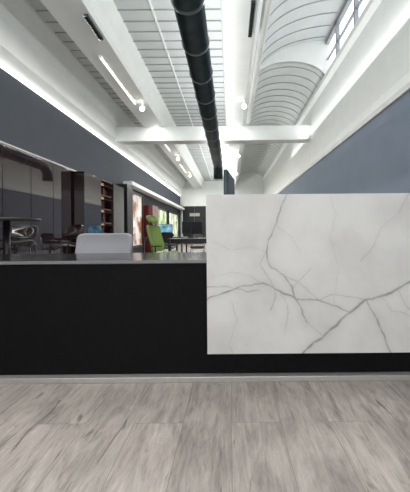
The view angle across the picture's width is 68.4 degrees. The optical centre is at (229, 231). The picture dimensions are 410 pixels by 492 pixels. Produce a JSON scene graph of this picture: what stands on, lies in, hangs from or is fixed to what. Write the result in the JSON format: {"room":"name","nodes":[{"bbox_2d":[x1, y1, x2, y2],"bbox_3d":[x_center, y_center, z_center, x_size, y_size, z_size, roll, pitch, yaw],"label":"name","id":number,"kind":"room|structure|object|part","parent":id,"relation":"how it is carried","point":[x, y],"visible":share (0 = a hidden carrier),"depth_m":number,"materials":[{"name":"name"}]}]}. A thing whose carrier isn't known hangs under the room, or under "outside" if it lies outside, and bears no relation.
{"room":"office reception area","nodes":[
{"label":"office reception area","id":0,"kind":"room"},
{"bbox_2d":[0,68,180,252],"bbox_3d":[-4.083,-0.939,10.250,0.250,3.790,27.500,-1,0,0],"label":"wall","id":1,"kind":"structure","parent":0,"point":[28,122],"depth_m":7.03,"materials":[{"name":"paint"}]},
{"bbox_2d":[0,144,2,253],"bbox_3d":[-3.926,-0.286,4.783,0.046,2.440,0.726,-1,0,0],"label":"panel","id":2,"kind":"object","parent":1,"relation":"attached to","point":[1,224],"visible":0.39,"depth_m":5.12,"materials":[{"name":"glass"}]},
{"bbox_2d":[2,144,30,253],"bbox_3d":[-3.926,-0.286,5.523,0.046,2.440,0.726,-1,0,0],"label":"panel","id":3,"kind":"object","parent":1,"relation":"attached to","point":[16,165],"visible":0.49,"depth_m":5.49,"materials":[{"name":"glass"}]},
{"bbox_2d":[0,141,75,170],"bbox_3d":[-3.934,-1.542,4.450,0.051,0.028,11.900,-1,0,0],"label":"trim","id":4,"kind":"structure","parent":1,"relation":"attached to","point":[1,142],"depth_m":5.99,"materials":[{"name":"metal"}]},
{"bbox_2d":[31,156,53,253],"bbox_3d":[-3.926,-0.286,6.263,0.046,2.440,0.726,-1,0,0],"label":"panel","id":5,"kind":"object","parent":1,"relation":"attached to","point":[41,170],"visible":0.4,"depth_m":6.25,"materials":[{"name":"glass"}]},
{"bbox_2d":[53,164,70,253],"bbox_3d":[-3.926,-0.286,7.003,0.046,2.440,0.726,-1,0,0],"label":"panel","id":6,"kind":"object","parent":1,"relation":"attached to","point":[61,176],"visible":0.55,"depth_m":6.95,"materials":[{"name":"glass"}]},
{"bbox_2d":[0,0,184,196],"bbox_3d":[-3.896,-3.516,10.250,0.670,1.360,27.500,-1,0,0],"label":"beam","id":7,"kind":"structure","parent":1,"relation":"on","point":[30,48],"depth_m":6.68,"materials":[{"name":"white paint"}]},
{"bbox_2d":[0,63,179,195],"bbox_3d":[-3.942,-2.866,10.200,0.024,0.040,27.000,-1,0,0],"label":"strip light","id":8,"kind":"object","parent":7,"relation":"attached to","point":[1,65],"visible":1,"depth_m":7.08,"materials":[{"name":"white plastic"}]},
{"bbox_2d":[114,125,310,144],"bbox_3d":[-0.644,-3.260,10.100,6.628,0.470,0.400,-1,0,0],"label":"cross beam","id":9,"kind":"structure","parent":7,"relation":"attached to","point":[282,133],"depth_m":9.90,"materials":[{"name":"white paint"}]},
{"bbox_2d":[116,184,132,252],"bbox_3d":[-3.752,-0.357,10.700,0.398,2.620,0.600,-1,0,0],"label":"door frame","id":10,"kind":"structure","parent":1,"relation":"attached to","point":[128,189],"depth_m":10.51,"materials":[{"name":"metal"}]},
{"bbox_2d":[133,191,143,247],"bbox_3d":[-3.909,-0.496,12.300,0.088,2.300,2.200,-1,0,0],"label":"framed picture","id":11,"kind":"object","parent":1,"relation":"attached to","point":[138,225],"visible":0.53,"depth_m":12.72},
{"bbox_2d":[158,207,167,244],"bbox_3d":[-3.907,-0.296,17.000,0.088,2.100,3.200,-1,0,0],"label":"framed picture","id":12,"kind":"object","parent":1,"relation":"attached to","point":[162,213],"visible":0.3,"depth_m":17.42},
{"bbox_2d":[168,211,178,236],"bbox_3d":[-3.907,-0.296,20.800,0.088,2.100,3.600,-1,0,0],"label":"framed picture","id":13,"kind":"object","parent":1,"relation":"attached to","point":[173,218],"visible":0.44,"depth_m":21.17},
{"bbox_2d":[27,0,248,180],"bbox_3d":[-1.762,-4.175,10.250,4.950,0.180,27.500,-1,0,0],"label":"ceiling","id":14,"kind":"structure","parent":0,"point":[178,103],"depth_m":6.91,"materials":[{"name":"paint"}]},
{"bbox_2d":[40,0,203,188],"bbox_3d":[-2.563,-3.783,10.250,1.020,0.610,27.500,-1,0,0],"label":"beam","id":15,"kind":"structure","parent":14,"relation":"attached to","point":[117,48],"depth_m":6.30,"materials":[{"name":"white paint"}]},
{"bbox_2d":[83,14,102,40],"bbox_3d":[-2.290,-3.432,5.050,0.070,0.056,0.600,-1,0,0],"label":"diffuser","id":16,"kind":"object","parent":15,"relation":"attached to","point":[87,18],"visible":1,"depth_m":4.99,"materials":[{"name":"metal"}]},
{"bbox_2d":[98,55,135,103],"bbox_3d":[-2.560,-3.455,7.000,0.060,0.036,2.200,-1,0,0],"label":"linear light fixture","id":17,"kind":"object","parent":15,"relation":"attached to","point":[101,58],"visible":1,"depth_m":6.67,"materials":[{"name":"white plastic"}]},
{"bbox_2d":[36,8,226,180],"bbox_3d":[-1.861,-4.074,10.308,3.410,0.020,27.016,-1,0,0],"label":"ribs","id":18,"kind":"object","parent":14,"relation":"attached to","point":[210,166],"visible":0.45,"depth_m":8.20,"materials":[{"name":"paint"}]},
{"bbox_2d":[148,0,211,179],"bbox_3d":[-1.096,-4.071,10.250,0.680,0.040,27.500,-1,0,0],"label":"pipe","id":19,"kind":"object","parent":14,"relation":"attached to","point":[149,1],"visible":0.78,"depth_m":7.00,"materials":[{"name":"white metal"}]},
{"bbox_2d":[171,0,222,179],"bbox_3d":[-0.487,-3.111,4.442,0.396,1.970,15.685,-1,0,0],"label":"ventilation duct","id":20,"kind":"object","parent":14,"relation":"hanging from","point":[190,15],"visible":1,"depth_m":4.53,"materials":[{"name":"metal"}]},
{"bbox_2d":[220,0,262,186],"bbox_3d":[0.286,-3.943,10.250,0.920,0.880,27.500,-1,0,0],"label":"beam","id":21,"kind":"structure","parent":14,"relation":"attached to","point":[238,49],"depth_m":6.27,"materials":[{"name":"white paint"}]},
{"bbox_2d":[248,0,255,36],"bbox_3d":[0.350,-3.455,4.900,0.070,0.056,0.800,-1,0,0],"label":"diffuser","id":22,"kind":"object","parent":21,"relation":"attached to","point":[253,2],"visible":1,"depth_m":4.82,"materials":[{"name":"metal"}]},
{"bbox_2d":[246,0,272,123],"bbox_3d":[0.589,-3.605,3.650,0.150,0.150,12.300,-1,0,0],"label":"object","id":23,"kind":"structure","parent":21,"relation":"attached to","point":[266,6],"depth_m":5.88,"materials":[{"name":"white metal"}]},
{"bbox_2d":[123,181,184,209],"bbox_3d":[-3.789,-1.817,17.500,0.347,0.140,12.800,-1,0,0],"label":"ceiling soffit","id":24,"kind":"structure","parent":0,"point":[137,187],"depth_m":14.00,"materials":[{"name":"paint"}]},
{"bbox_2d":[0,244,409,491],"bbox_3d":[-0.617,0.975,10.350,7.250,0.100,27.700,-1,0,0],"label":"floor","id":25,"kind":"structure","parent":0,"point":[308,436],"depth_m":1.35,"materials":[{"name":"grey wood"}]},
{"bbox_2d":[0,217,40,253],"bbox_3d":[-3.047,0.382,4.100,0.800,1.130,0.800,-1,0,0],"label":"bar table","id":26,"kind":"object","parent":25,"relation":"on","point":[6,221],"visible":0.35,"depth_m":4.07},
{"bbox_2d":[11,225,37,253],"bbox_3d":[-3.402,0.418,4.916,0.464,1.067,0.459,0,0,-20],"label":"chair","id":27,"kind":"object","parent":25,"relation":"on","point":[19,231],"visible":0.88,"depth_m":5.02,"materials":[{"name":"brown wood"}]},
{"bbox_3d":[-3.398,0.190,4.900,0.400,0.110,0.383,0,0,-20],"label":"seat","id":28,"kind":"part","parent":27,"relation":"part of","materials":[{"name":"brown wood"}]},
{"bbox_2d":[48,225,82,253],"bbox_3d":[-2.639,0.411,4.816,0.464,1.067,0.459,-1,0,25],"label":"chair","id":29,"kind":"object","parent":25,"relation":"on","point":[72,231],"visible":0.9,"depth_m":4.88,"materials":[{"name":"brown wood"}]},
{"bbox_3d":[-2.648,0.183,4.800,0.400,0.110,0.383,0,0,25],"label":"seat","id":30,"kind":"part","parent":29,"relation":"part of","materials":[{"name":"black leather"}]},
{"bbox_2d":[71,171,123,252],"bbox_3d":[-3.782,-0.277,8.850,0.338,2.460,2.800,-1,0,0],"label":"glass panel","id":31,"kind":"object","parent":25,"relation":"on","point":[97,204],"visible":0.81,"depth_m":8.07,"materials":[{"name":"clear glass"}]},
{"bbox_2d":[75,233,132,252],"bbox_3d":[-1.279,0.472,2.899,0.650,0.919,0.622,0,0,-4],"label":"office chair","id":32,"kind":"object","parent":25,"relation":"on","point":[87,242],"visible":0.2,"depth_m":3.11,"materials":[{"name":"grey fabric"}]},
{"bbox_2d":[144,205,157,252],"bbox_3d":[-3.740,-0.147,14.350,0.417,2.200,1.100,-1,0,0],"label":"tall cabinet","id":33,"kind":"object","parent":25,"relation":"on","point":[151,210],"visible":0.46,"depth_m":13.80,"materials":[{"name":"paint"}]},
{"bbox_2d":[146,215,177,252],"bbox_3d":[-1.405,0.290,6.217,0.646,1.284,0.650,-1,0,20],"label":"office chair","id":34,"kind":"object","parent":25,"relation":"on","point":[153,231],"visible":0.73,"depth_m":6.30,"materials":[{"name":"green fabric"}]},
{"bbox_3d":[-1.580,0.130,6.280,0.179,0.562,0.468,-7,-2,20],"label":"backrest","id":35,"kind":"part","parent":34,"relation":"part of","materials":[{"name":"green fabric"}]},
{"bbox_2d":[142,237,186,252],"bbox_3d":[-2.295,0.560,10.800,1.400,0.760,1.200,-1,0,0],"label":"meeting table","id":36,"kind":"object","parent":25,"relation":"on","point":[144,238],"visible":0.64,"depth_m":10.24,"materials":[{"name":"black metal"}]},
{"bbox_3d":[-2.945,0.581,10.250,0.050,0.730,0.050,0,0,0],"label":"leg","id":37,"kind":"part","parent":36,"relation":"part of","materials":[{"name":"black metal"}]},
{"bbox_2d":[157,224,172,232],"bbox_3d":[-2.350,-0.051,10.800,0.560,0.460,0.160,0,0,-8],"label":"computer monitor","id":38,"kind":"object","parent":36,"relation":"on","point":[164,227],"visible":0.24,"depth_m":10.80,"materials":[{"name":"blue glass"}]},
{"bbox_2d":[161,232,175,251],"bbox_3d":[-1.996,0.470,9.717,0.445,0.936,0.508,-1,0,0],"label":"chair","id":39,"kind":"object","parent":25,"relation":"on","point":[165,235],"visible":0.46,"depth_m":9.52,"materials":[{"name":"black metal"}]},
{"bbox_2d":[167,238,206,250],"bbox_3d":[-0.695,0.546,8.200,1.800,0.760,1.200,-1,0,0],"label":"meeting table","id":40,"kind":"object","parent":25,"relation":"on","point":[171,240],"visible":0.46,"depth_m":7.64,"materials":[{"name":"black wood"}]},
{"bbox_3d":[-0.698,0.241,7.650,1.640,0.090,0.020,0,0,0],"label":"rail","id":41,"kind":"part","parent":40,"relation":"part of","materials":[{"name":"black metal"}]},
{"bbox_2d":[182,221,201,237],"bbox_3d":[-1.051,-0.062,8.300,0.560,0.460,0.160,0,0,-20],"label":"computer monitor","id":42,"kind":"object","parent":40,"relation":"on","point":[188,227],"visible":0.87,"depth_m":8.28,"materials":[{"name":"black plastic"}]},
{"bbox_2d":[190,232,204,251],"bbox_3d":[-0.996,0.462,9.233,0.445,0.936,0.508,-1,0,0],"label":"chair","id":43,"kind":"object","parent":25,"relation":"on","point":[202,235],"visible":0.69,"depth_m":9.39,"materials":[{"name":"silver metal"}]},
{"bbox_3d":[-0.996,0.479,9.200,0.440,0.110,0.443,0,0,0],"label":"seat","id":44,"kind":"part","parent":43,"relation":"part of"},
{"bbox_2d":[0,193,409,383],"bbox_3d":[-0.382,0.350,2.200,4.770,1.147,0.760,-1,0,0],"label":"reception desk","id":45,"kind":"object","parent":25,"relation":"on","point":[285,287],"visible":1,"depth_m":1.83,"materials":[{"name":"stone"}]},
{"bbox_2d":[0,252,206,264],"bbox_3d":[-0.403,0.188,2.229,4.710,0.024,0.702,0,0,0],"label":"countertop","id":46,"kind":"structure","parent":45,"relation":"on","point":[176,255],"depth_m":2.14,"materials":[{"name":"grey stone"}]},
{"bbox_3d":[-0.392,0.906,1.860,4.740,0.034,0.050,0,0,0],"label":"kick plate","id":47,"kind":"part","parent":45,"relation":"part of","materials":[{"name":"metal"}]},
{"bbox_3d":[-0.395,0.547,1.905,4.700,0.692,0.040,0,0,0],"label":"panel","id":48,"kind":"part","parent":45,"relation":"part of","materials":[{"name":"black laminate"}]},
{"bbox_2d":[223,170,234,194],"bbox_3d":[-0.031,-0.140,2.360,0.180,0.620,0.400,0,0,8],"label":"monitor","id":49,"kind":"object","parent":45,"relation":"on","point":[229,182],"visible":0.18,"depth_m":2.18,"materials":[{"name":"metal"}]},
{"bbox_2d":[180,173,262,236],"bbox_3d":[-0.645,-2.275,24.100,7.150,6.400,0.200,-1,0,0],"label":"wall","id":50,"kind":"structure","parent":0,"point":[248,183],"depth_m":24.00,"materials":[{"name":"white paint"}]},
{"bbox_2d":[181,205,206,243],"bbox_3d":[-2.830,-0.605,23.920,2.050,3.100,0.140,-1,0,0],"label":"frame","id":51,"kind":"object","parent":50,"relation":"attached to","point":[181,205],"visible":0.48,"depth_m":23.85,"materials":[{"name":"white metal"}]},
{"bbox_2d":[183,206,205,243],"bbox_3d":[-2.830,-0.555,23.945,1.850,3.000,0.090,-1,0,0],"label":"leaf","id":52,"kind":"object","parent":50,"relation":"attached to","point":[188,209],"visible":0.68,"depth_m":23.90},
{"bbox_2d":[190,213,199,215],"bbox_3d":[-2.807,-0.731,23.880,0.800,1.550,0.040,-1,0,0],"label":"sign","id":53,"kind":"object","parent":52,"relation":"attached to","point":[191,214],"visible":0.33,"depth_m":23.87,"materials":[{"name":"metal"}]},
{"bbox_2d":[259,40,328,75],"bbox_3d":[1.734,-4.755,8.380,2.050,1.120,0.100,-1,0,0],"label":"bulkhead","id":54,"kind":"object","parent":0,"point":[314,53],"visible":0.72,"depth_m":8.33,"materials":[{"name":"white paint"}]},
{"bbox_2d":[260,0,345,66],"bbox_3d":[1.733,-4.805,2.425,2.050,1.220,11.850,-1,0,0],"label":"vault","id":55,"kind":"object","parent":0,"point":[328,6],"visible":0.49,"depth_m":7.33,"materials":[{"name":"paint"}]},
{"bbox_2d":[261,36,324,63],"bbox_3d":[1.653,-4.743,8.160,1.889,1.133,0.020,-1,0,0],"label":"rib","id":56,"kind":"object","parent":55,"relation":"attached to","point":[322,36],"visible":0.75,"depth_m":8.15,"materials":[{"name":"paint"}]},
{"bbox_2d":[263,25,330,53],"bbox_3d":[1.653,-4.743,7.710,1.889,1.133,0.020,-1,0,0],"label":"rib","id":57,"kind":"object","parent":55,"relation":"attached to","point":[323,25],"visible":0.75,"depth_m":7.70,"materials":[{"name":"paint"}]},
{"bbox_2d":[267,0,327,30],"bbox_3d":[1.653,-4.743,6.810,1.889,1.133,0.020,-1,0,0],"label":"rib","id":58,"kind":"object","parent":55,"relation":"attached to","point":[321,0],"visible":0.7,"depth_m":6.80,"materials":[{"name":"paint"}]},
{"bbox_2d":[265,12,336,42],"bbox_3d":[1.653,-4.743,7.260,1.889,1.133,0.020,-1,0,0],"label":"rib","id":59,"kind":"object","parent":55,"relation":"attached to","point":[330,12],"visible":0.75,"depth_m":7.25,"materials":[{"name":"paint"}]},
{"bbox_2d":[279,90,409,193],"bbox_3d":[2.820,-0.615,10.250,0.250,3.020,27.500,-1,0,0],"label":"wall","id":60,"kind":"structure","parent":0,"point":[376,158],"depth_m":5.69,"materials":[{"name":"blue paint"}]},
{"bbox_2d":[262,0,409,193],"bbox_3d":[2.757,-3.209,10.250,0.330,2.170,27.500,-1,0,0],"label":"beam","id":61,"kind":"structure","parent":60,"relation":"on","point":[370,71],"depth_m":6.34,"materials":[{"name":"white paint"}]},
{"bbox_2d":[240,62,323,176],"bbox_3d":[1.685,-4.545,16.175,1.950,0.600,15.650,-1,0,0],"label":"vault","id":62,"kind":"object","parent":61,"relation":"on","point":[313,77],"visible":0.67,"depth_m":10.56,"materials":[{"name":"paint"}]},
{"bbox_2d":[253,111,296,119],"bbox_3d":[1.680,-4.485,11.760,1.938,0.516,0.020,-1,0,0],"label":"rib","id":63,"kind":"object","parent":62,"relation":"attached to","point":[266,111],"visible":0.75,"depth_m":11.75,"materials":[{"name":"paint"}]},
{"bbox_2d":[253,106,299,115],"bbox_3d":[1.680,-4.485,11.310,1.938,0.516,0.020,-1,0,0],"label":"rib","id":64,"kind":"object","parent":62,"relation":"attached to","point":[269,106],"visible":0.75,"depth_m":11.30,"materials":[{"name":"paint"}]},
{"bbox_2d":[254,101,301,109],"bbox_3d":[1.680,-4.485,10.860,1.938,0.516,0.020,-1,0,0],"label":"rib","id":65,"kind":"object","parent":62,"relation":"attached to","point":[269,101],"visible":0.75,"depth_m":10.85,"materials":[{"name":"paint"}]},
{"bbox_2d":[254,95,305,105],"bbox_3d":[1.680,-4.485,10.410,1.938,0.516,0.020,-1,0,0],"label":"rib","id":66,"kind":"object","parent":62,"relation":"attached to","point":[273,95],"visible":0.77,"depth_m":10.40,"materials":[{"name":"paint"}]},
{"bbox_2d":[256,89,308,99],"bbox_3d":[1.680,-4.485,9.960,1.938,0.516,0.020,-1,0,0],"label":"rib","id":67,"kind":"object","parent":62,"relation":"attached to","point":[274,89],"visible":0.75,"depth_m":9.95,"materials":[{"name":"paint"}]},
{"bbox_2d":[256,82,312,93],"bbox_3d":[1.680,-4.485,9.510,1.938,0.516,0.020,-1,0,0],"label":"rib","id":68,"kind":"object","parent":62,"relation":"attached to","point":[278,82],"visible":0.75,"depth_m":9.50,"materials":[{"name":"paint"}]},
{"bbox_2d":[257,75,316,86],"bbox_3d":[1.680,-4.485,9.060,1.938,0.516,0.020,-1,0,0],"label":"rib","id":69,"kind":"object","parent":62,"relation":"attached to","point":[277,75],"visible":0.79,"depth_m":9.05,"materials":[{"name":"paint"}]},
{"bbox_2d":[259,67,321,79],"bbox_3d":[1.680,-4.485,8.610,1.938,0.516,0.020,-1,0,0],"label":"rib","id":70,"kind":"object","parent":62,"relation":"attached to","point":[278,67],"visible":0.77,"depth_m":8.60,"materials":[{"name":"paint"}]},
{"bbox_2d":[326,0,362,59],"bbox_3d":[2.708,-4.799,2.425,0.100,1.010,11.850,-1,0,0],"label":"frame","id":71,"kind":"object","parent":61,"relation":"on","point":[335,30],"visible":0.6,"depth_m":7.27,"materials":[{"name":"white metal"}]}
]}

